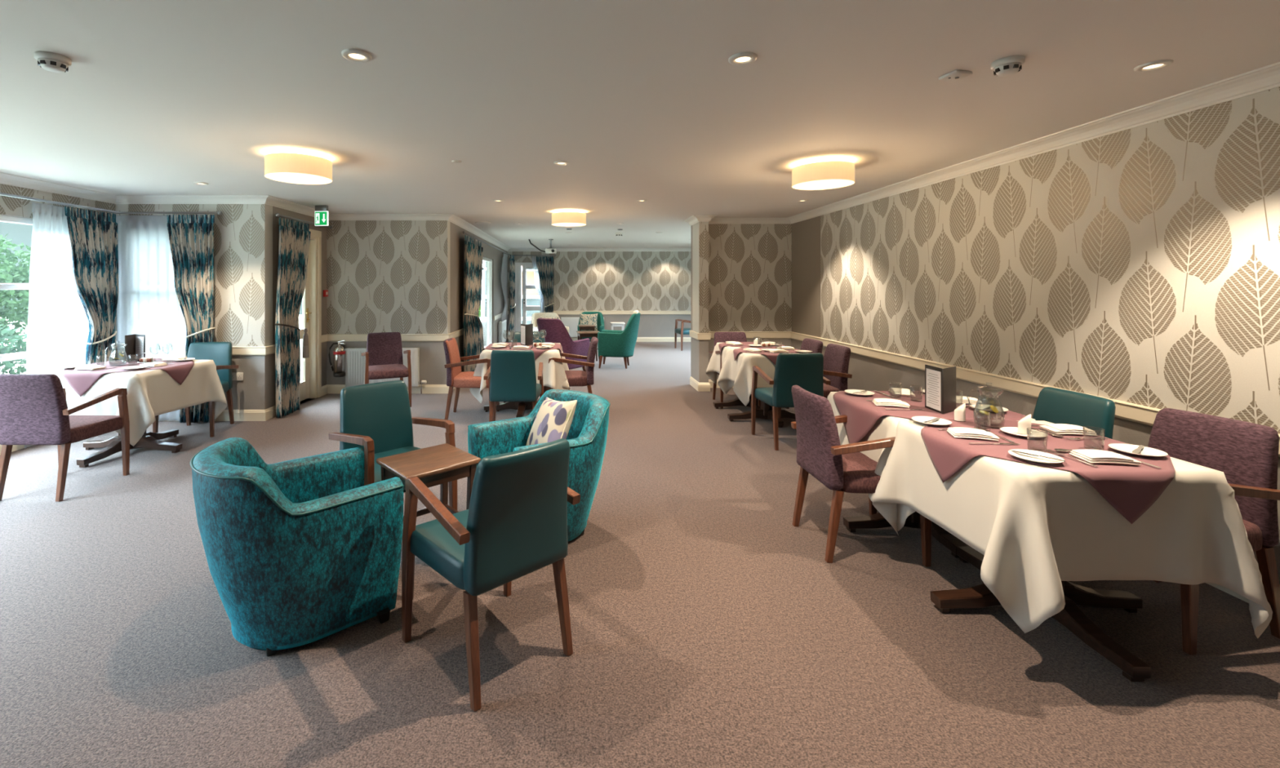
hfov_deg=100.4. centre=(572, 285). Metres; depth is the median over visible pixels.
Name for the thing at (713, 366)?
tablecloth
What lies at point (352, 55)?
recessed light
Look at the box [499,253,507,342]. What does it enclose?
curtain
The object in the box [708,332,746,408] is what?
dining chair
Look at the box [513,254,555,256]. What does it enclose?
rail
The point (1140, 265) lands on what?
wall
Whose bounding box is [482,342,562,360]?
tablecloth
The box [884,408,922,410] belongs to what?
knife
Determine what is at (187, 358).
plate
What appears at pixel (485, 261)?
building
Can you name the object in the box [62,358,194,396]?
tablecloth
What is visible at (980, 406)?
plate
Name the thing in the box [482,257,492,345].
window
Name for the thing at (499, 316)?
trim
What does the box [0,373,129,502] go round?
dining chair
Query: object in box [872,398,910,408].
napkin
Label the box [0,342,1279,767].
floor
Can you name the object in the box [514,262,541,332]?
door
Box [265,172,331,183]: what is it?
diffuser
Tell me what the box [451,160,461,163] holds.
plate
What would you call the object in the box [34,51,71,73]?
smoke detector
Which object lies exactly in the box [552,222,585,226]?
diffuser
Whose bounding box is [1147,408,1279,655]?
dining chair
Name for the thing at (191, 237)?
curtain
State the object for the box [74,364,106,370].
napkin
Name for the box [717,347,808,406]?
tablecloth
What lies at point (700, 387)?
baseboard
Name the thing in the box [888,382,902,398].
tumbler
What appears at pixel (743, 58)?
recessed light
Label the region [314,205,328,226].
exit sign
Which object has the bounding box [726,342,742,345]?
napkin
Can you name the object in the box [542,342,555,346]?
napkin
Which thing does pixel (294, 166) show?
lamp
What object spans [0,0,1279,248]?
ceiling
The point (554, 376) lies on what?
tablecloth
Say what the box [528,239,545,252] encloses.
cable
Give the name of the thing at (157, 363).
napkin
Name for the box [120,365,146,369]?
plate
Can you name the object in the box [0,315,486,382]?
lawn
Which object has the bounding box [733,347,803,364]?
tablecloth
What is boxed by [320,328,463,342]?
trim
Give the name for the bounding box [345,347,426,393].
radiator
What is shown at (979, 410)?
tumbler
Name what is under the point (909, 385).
tumbler
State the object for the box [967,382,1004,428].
water jug
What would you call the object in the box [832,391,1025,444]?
tablecloth
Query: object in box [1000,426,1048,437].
plate
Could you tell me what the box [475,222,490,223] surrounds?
ceiling speaker
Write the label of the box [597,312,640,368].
lounge armchair
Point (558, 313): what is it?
trim
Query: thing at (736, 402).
dining table
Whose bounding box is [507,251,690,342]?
wall
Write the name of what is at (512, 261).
curtain
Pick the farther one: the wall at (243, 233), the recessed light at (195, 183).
the wall at (243, 233)
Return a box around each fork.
[1045,448,1097,466]
[1062,437,1108,439]
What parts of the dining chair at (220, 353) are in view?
leg, leg, backrest, leg, seat, armrest, leg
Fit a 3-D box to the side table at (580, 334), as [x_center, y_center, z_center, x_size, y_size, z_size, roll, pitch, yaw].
[0.300,1.160,9.950,0.420,0.580,0.420,0,0,-6]
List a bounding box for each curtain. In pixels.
[24,202,88,448]
[64,206,118,364]
[115,215,186,421]
[166,214,215,422]
[274,217,311,417]
[462,234,484,371]
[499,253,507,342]
[508,254,515,342]
[531,256,544,312]
[536,256,554,312]
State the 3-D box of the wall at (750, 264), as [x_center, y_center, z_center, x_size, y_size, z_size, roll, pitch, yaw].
[2.555,0.250,7.575,1.390,2.400,0.150,0,0,0]
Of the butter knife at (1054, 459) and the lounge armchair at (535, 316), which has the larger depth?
the lounge armchair at (535, 316)
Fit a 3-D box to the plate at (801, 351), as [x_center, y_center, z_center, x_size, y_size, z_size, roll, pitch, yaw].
[2.390,0.686,5.480,0.170,0.015,0.170,0,0,0]
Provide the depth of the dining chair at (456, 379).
5.64 m
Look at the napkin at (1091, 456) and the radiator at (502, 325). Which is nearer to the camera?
the napkin at (1091, 456)
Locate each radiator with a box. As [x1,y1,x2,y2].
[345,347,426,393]
[497,320,506,342]
[560,317,604,337]
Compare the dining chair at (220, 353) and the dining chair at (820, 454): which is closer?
the dining chair at (820, 454)
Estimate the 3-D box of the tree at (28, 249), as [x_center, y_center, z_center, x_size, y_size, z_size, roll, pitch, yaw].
[-12.502,0.119,13.978,3.128,3.132,3.554,0,0,-9]
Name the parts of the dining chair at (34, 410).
leg, backrest, leg, leg, seat, armrest, leg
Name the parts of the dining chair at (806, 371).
leg, armrest, seat, leg, backrest, armrest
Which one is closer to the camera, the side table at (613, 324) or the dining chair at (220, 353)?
the dining chair at (220, 353)
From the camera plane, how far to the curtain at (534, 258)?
13.53 m
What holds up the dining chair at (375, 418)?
on the floor
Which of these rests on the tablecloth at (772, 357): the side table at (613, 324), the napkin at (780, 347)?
the napkin at (780, 347)
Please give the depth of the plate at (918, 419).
2.68 m
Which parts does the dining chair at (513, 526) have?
leg, armrest, seat, leg, leg, backrest, leg, armrest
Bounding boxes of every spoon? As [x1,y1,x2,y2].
[981,429,1014,442]
[1031,427,1063,436]
[1054,448,1071,452]
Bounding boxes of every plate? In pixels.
[56,364,84,368]
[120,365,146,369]
[173,357,195,361]
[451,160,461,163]
[490,345,506,348]
[536,346,551,348]
[795,350,812,352]
[844,389,874,395]
[911,416,951,425]
[969,404,1008,412]
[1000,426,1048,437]
[1008,448,1064,463]
[1107,443,1168,457]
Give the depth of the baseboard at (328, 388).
7.08 m
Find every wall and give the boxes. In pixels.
[0,183,115,218]
[115,204,272,409]
[272,206,326,406]
[326,220,449,384]
[449,222,507,372]
[480,320,486,346]
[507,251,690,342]
[708,223,791,379]
[791,86,1279,585]
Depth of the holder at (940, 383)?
2.91 m
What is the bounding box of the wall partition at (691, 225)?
[690,225,692,377]
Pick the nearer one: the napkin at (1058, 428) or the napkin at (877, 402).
the napkin at (1058, 428)
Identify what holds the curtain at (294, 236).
hanging from the rail at (277, 215)
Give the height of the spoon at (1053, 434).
0.007 m
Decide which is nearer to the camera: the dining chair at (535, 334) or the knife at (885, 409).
the knife at (885, 409)
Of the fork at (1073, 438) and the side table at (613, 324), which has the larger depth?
the side table at (613, 324)
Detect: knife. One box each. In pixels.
[874,390,894,398]
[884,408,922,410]
[923,417,940,422]
[968,442,1019,444]
[1011,450,1065,462]
[1132,444,1144,453]
[1137,460,1161,468]
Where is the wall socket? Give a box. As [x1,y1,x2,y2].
[231,372,243,380]
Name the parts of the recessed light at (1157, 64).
bulb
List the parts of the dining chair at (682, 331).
leg, leg, seat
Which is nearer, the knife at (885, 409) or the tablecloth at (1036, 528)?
the tablecloth at (1036, 528)
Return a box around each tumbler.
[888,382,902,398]
[909,385,923,401]
[973,409,991,429]
[1026,427,1048,452]
[1083,426,1105,449]
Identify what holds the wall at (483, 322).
on the lawn
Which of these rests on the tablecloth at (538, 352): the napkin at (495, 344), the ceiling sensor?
the napkin at (495, 344)
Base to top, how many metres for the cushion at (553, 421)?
0.381 m
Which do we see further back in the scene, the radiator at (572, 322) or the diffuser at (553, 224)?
the radiator at (572, 322)
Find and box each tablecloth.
[37,360,226,446]
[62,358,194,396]
[469,342,569,403]
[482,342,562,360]
[706,342,742,394]
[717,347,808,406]
[718,342,785,354]
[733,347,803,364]
[826,391,1035,531]
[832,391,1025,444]
[872,420,1272,638]
[920,419,1175,524]
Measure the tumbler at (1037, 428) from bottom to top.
0.088 m
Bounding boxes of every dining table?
[76,429,182,467]
[484,400,537,417]
[713,395,789,408]
[727,400,795,427]
[843,511,966,558]
[930,546,1151,681]
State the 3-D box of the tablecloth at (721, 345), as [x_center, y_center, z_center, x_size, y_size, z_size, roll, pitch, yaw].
[2.112,0.788,6.241,0.752,0.184,0.621,0,0,0]
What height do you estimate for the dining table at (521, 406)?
0.739 m
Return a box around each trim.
[0,172,690,251]
[231,344,275,355]
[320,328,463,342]
[493,311,508,320]
[543,311,690,315]
[684,62,1279,226]
[688,329,1279,457]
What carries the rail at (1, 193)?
attached to the wall at (9, 206)
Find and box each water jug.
[104,342,127,366]
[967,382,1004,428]
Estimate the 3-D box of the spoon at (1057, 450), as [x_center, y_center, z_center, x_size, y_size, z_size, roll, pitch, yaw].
[2.110,0.690,2.210,0.190,0.007,0.038,0,0,0]
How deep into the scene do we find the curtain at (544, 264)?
13.47 m
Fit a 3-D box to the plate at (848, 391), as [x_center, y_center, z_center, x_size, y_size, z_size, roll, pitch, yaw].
[1.825,0.686,3.370,0.170,0.015,0.170,0,0,0]
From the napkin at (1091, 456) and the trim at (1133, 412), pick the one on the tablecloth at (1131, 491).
the napkin at (1091, 456)
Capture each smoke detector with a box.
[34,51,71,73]
[614,231,622,236]
[991,55,1025,76]
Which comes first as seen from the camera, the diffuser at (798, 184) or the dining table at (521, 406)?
the diffuser at (798, 184)
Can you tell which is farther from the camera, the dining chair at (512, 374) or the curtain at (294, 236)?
the curtain at (294, 236)
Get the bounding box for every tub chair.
[190,437,404,656]
[467,389,610,542]
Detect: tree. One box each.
[0,232,31,343]
[6,247,31,313]
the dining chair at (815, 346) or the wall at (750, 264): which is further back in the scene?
the wall at (750, 264)
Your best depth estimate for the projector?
10.80 m
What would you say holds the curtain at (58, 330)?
hanging from the rail at (1, 193)
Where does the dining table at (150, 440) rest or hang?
on the floor
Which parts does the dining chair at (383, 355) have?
armrest, leg, backrest, seat, armrest, leg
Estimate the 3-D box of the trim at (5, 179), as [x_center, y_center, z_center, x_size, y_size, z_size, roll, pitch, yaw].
[-0.350,-0.910,5.550,9.100,0.077,16.100,0,0,0]
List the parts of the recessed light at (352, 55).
bulb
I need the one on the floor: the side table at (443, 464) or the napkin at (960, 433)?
the side table at (443, 464)
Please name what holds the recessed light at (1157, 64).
in the ceiling
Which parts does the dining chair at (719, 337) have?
leg, armrest, leg, backrest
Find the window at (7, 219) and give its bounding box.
[0,214,32,361]
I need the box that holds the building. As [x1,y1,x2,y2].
[479,261,485,320]
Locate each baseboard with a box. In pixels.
[0,405,275,455]
[321,371,464,395]
[570,337,1248,603]
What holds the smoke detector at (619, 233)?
attached to the ceiling
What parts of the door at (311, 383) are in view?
handle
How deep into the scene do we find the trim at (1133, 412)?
4.17 m
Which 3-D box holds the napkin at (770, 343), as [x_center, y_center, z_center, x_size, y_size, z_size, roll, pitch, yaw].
[2.300,0.678,6.220,0.169,0.030,0.116,0,0,10]
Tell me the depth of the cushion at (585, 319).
12.14 m
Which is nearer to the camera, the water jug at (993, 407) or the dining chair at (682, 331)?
the water jug at (993, 407)
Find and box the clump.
[478,304,480,319]
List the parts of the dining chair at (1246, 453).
leg, backrest, seat, armrest, leg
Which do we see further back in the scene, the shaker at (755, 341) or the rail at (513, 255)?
the rail at (513, 255)
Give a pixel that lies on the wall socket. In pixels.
(236, 375)
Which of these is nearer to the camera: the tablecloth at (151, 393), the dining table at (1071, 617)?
the dining table at (1071, 617)
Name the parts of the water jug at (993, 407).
lid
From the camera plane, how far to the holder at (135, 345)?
4.85 m
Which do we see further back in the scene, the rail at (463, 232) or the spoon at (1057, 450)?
the rail at (463, 232)
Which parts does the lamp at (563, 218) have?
ceiling plate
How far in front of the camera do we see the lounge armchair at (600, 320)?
12.39 m
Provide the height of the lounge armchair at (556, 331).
0.964 m
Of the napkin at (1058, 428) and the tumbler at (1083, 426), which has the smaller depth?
the tumbler at (1083, 426)
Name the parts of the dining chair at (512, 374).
armrest, leg, leg, backrest, leg, seat, armrest, leg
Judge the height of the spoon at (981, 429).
0.007 m
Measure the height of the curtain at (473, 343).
2.183 m
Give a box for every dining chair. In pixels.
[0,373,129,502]
[152,342,238,437]
[328,380,457,510]
[361,332,411,407]
[401,438,580,711]
[443,337,499,419]
[483,350,543,422]
[503,331,546,403]
[546,337,598,393]
[674,319,690,351]
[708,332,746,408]
[751,353,831,450]
[757,337,822,406]
[777,343,852,418]
[791,385,931,566]
[1032,386,1115,439]
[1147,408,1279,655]
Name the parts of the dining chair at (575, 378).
armrest, armrest, seat, leg, backrest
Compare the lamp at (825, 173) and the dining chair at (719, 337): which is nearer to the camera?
the lamp at (825, 173)
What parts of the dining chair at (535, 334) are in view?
backrest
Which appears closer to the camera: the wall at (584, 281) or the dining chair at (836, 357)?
the dining chair at (836, 357)
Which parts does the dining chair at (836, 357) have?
leg, seat, backrest, armrest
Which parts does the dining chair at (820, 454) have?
leg, backrest, armrest, leg, seat, armrest, leg, leg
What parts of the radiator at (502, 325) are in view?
panel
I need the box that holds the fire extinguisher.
[328,340,346,377]
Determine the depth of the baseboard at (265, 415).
5.65 m
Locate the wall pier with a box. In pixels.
[692,222,708,382]
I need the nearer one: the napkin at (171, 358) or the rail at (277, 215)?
the napkin at (171, 358)
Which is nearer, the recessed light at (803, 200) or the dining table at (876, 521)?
the dining table at (876, 521)
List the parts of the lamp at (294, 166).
ceiling plate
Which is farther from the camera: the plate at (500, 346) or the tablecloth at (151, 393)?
the plate at (500, 346)
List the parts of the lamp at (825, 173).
ceiling plate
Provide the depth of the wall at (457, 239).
8.00 m
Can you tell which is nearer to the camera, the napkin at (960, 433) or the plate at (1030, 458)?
the plate at (1030, 458)
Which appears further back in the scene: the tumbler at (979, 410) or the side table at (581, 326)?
the side table at (581, 326)
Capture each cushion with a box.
[525,397,577,445]
[540,316,559,319]
[579,313,597,330]
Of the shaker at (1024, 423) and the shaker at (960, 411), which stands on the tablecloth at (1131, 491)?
the shaker at (960, 411)
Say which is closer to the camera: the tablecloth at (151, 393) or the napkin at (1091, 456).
the napkin at (1091, 456)
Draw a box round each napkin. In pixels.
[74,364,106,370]
[139,361,167,367]
[161,356,186,360]
[492,342,509,346]
[512,345,528,349]
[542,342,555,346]
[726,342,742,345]
[742,347,761,351]
[760,342,776,344]
[768,349,789,352]
[776,346,795,350]
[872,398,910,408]
[888,387,915,396]
[946,426,999,441]
[955,395,982,404]
[1039,423,1097,436]
[1069,448,1141,466]
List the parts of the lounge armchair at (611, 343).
leg, leg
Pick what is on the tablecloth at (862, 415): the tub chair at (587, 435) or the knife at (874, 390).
the knife at (874, 390)
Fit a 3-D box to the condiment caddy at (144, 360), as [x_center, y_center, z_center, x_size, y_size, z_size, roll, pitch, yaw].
[-3.820,0.646,4.740,0.110,0.096,0.070,0,0,-10]
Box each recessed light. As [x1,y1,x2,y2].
[193,182,208,185]
[341,48,371,62]
[553,160,568,165]
[728,52,757,65]
[796,199,808,201]
[1133,59,1173,72]
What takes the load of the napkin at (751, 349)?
on the tablecloth at (772, 357)
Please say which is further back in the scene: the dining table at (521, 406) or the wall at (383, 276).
the wall at (383, 276)
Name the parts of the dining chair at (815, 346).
leg, backrest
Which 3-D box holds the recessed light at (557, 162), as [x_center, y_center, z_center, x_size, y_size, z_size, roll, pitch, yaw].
[-0.090,-0.944,4.090,0.116,0.010,0.116,0,0,0]
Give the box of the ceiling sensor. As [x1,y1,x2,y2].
[938,70,972,81]
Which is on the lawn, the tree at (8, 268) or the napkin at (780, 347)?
the tree at (8, 268)
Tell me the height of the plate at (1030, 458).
0.015 m
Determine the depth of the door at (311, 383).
6.79 m
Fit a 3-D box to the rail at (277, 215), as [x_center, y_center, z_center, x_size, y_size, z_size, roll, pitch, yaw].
[-3.238,-0.765,6.360,0.120,0.040,1.283,0,0,0]
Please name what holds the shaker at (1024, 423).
on the plate at (1011, 430)
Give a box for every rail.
[0,192,222,214]
[275,213,332,229]
[462,231,510,255]
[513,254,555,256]
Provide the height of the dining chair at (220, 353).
0.857 m
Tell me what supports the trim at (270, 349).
attached to the wall at (243, 233)
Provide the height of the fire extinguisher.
0.478 m
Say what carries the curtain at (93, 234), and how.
hanging from the rail at (1, 193)
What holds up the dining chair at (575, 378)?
on the floor
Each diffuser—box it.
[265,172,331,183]
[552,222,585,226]
[792,179,853,189]
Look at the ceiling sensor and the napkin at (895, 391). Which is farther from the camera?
the napkin at (895, 391)
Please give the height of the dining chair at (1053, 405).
0.857 m
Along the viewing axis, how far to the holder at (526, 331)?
6.14 m
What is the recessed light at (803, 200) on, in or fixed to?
in the ceiling
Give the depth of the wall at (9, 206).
4.78 m
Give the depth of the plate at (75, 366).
4.44 m
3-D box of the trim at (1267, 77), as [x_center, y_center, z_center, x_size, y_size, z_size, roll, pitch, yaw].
[2.365,-0.910,2.625,1.470,0.077,10.250,0,0,0]
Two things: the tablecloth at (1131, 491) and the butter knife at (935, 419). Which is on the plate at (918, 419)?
the butter knife at (935, 419)
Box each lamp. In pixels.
[264,150,332,184]
[551,209,586,226]
[791,158,854,190]
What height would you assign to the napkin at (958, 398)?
0.030 m
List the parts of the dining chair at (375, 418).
armrest, leg, backrest, seat, armrest, leg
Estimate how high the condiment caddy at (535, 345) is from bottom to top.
0.096 m
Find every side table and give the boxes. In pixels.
[376,443,480,599]
[576,330,599,362]
[577,324,595,341]
[610,322,625,330]
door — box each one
[299,229,321,401]
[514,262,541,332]
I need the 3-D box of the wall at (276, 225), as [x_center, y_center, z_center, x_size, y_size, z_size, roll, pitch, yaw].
[-3.375,0.250,6.460,0.150,2.400,1.280,0,0,0]
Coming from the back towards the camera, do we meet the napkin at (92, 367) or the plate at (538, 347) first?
the plate at (538, 347)
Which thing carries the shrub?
on the lawn
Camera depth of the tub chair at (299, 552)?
2.06 m
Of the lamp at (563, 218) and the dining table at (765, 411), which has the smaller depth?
the dining table at (765, 411)
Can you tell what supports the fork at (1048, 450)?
on the tablecloth at (1131, 491)
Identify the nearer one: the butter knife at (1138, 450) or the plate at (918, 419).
the butter knife at (1138, 450)
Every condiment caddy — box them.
[137,352,155,363]
[532,338,542,347]
[759,338,771,347]
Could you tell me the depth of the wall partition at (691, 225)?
7.69 m
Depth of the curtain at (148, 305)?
5.62 m
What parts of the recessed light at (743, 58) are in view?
bulb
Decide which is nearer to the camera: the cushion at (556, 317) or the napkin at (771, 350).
the napkin at (771, 350)
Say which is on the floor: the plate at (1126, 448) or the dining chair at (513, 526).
the dining chair at (513, 526)
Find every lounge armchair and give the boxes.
[530,312,568,333]
[536,318,589,371]
[577,311,604,342]
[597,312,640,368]
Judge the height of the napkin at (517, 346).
0.030 m
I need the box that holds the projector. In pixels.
[545,239,556,253]
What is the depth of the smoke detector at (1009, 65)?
2.21 m
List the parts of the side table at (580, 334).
leg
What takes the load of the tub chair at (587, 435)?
on the floor
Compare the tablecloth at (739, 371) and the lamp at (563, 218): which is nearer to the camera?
the tablecloth at (739, 371)
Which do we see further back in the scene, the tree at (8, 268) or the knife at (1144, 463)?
the tree at (8, 268)
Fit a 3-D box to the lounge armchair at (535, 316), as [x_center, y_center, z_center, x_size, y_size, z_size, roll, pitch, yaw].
[-0.495,1.009,10.743,0.684,0.884,0.738,0,0,-20]
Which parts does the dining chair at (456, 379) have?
leg, backrest, leg, armrest, armrest, seat, leg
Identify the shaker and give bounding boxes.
[753,337,757,346]
[954,403,965,422]
[1017,413,1031,435]
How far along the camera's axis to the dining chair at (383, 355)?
6.55 m
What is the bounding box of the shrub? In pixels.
[0,324,26,374]
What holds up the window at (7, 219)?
in the wall at (9, 206)
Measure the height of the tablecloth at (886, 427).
0.582 m
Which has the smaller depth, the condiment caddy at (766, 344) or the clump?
the condiment caddy at (766, 344)
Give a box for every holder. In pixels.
[124,333,145,362]
[520,324,533,346]
[924,364,955,413]
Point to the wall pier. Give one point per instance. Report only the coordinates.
(700, 229)
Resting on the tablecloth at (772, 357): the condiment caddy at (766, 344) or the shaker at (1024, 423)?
the condiment caddy at (766, 344)
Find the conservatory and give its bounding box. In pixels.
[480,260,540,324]
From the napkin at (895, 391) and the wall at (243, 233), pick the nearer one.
the napkin at (895, 391)
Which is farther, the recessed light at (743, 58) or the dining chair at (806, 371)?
the dining chair at (806, 371)
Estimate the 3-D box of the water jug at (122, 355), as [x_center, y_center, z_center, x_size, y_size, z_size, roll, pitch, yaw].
[-3.949,0.587,4.593,0.124,0.213,0.138,0,0,-9]
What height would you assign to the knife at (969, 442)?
0.004 m
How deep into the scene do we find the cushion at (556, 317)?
10.83 m
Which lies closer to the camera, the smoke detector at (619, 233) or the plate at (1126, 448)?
the plate at (1126, 448)
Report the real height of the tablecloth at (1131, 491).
0.186 m

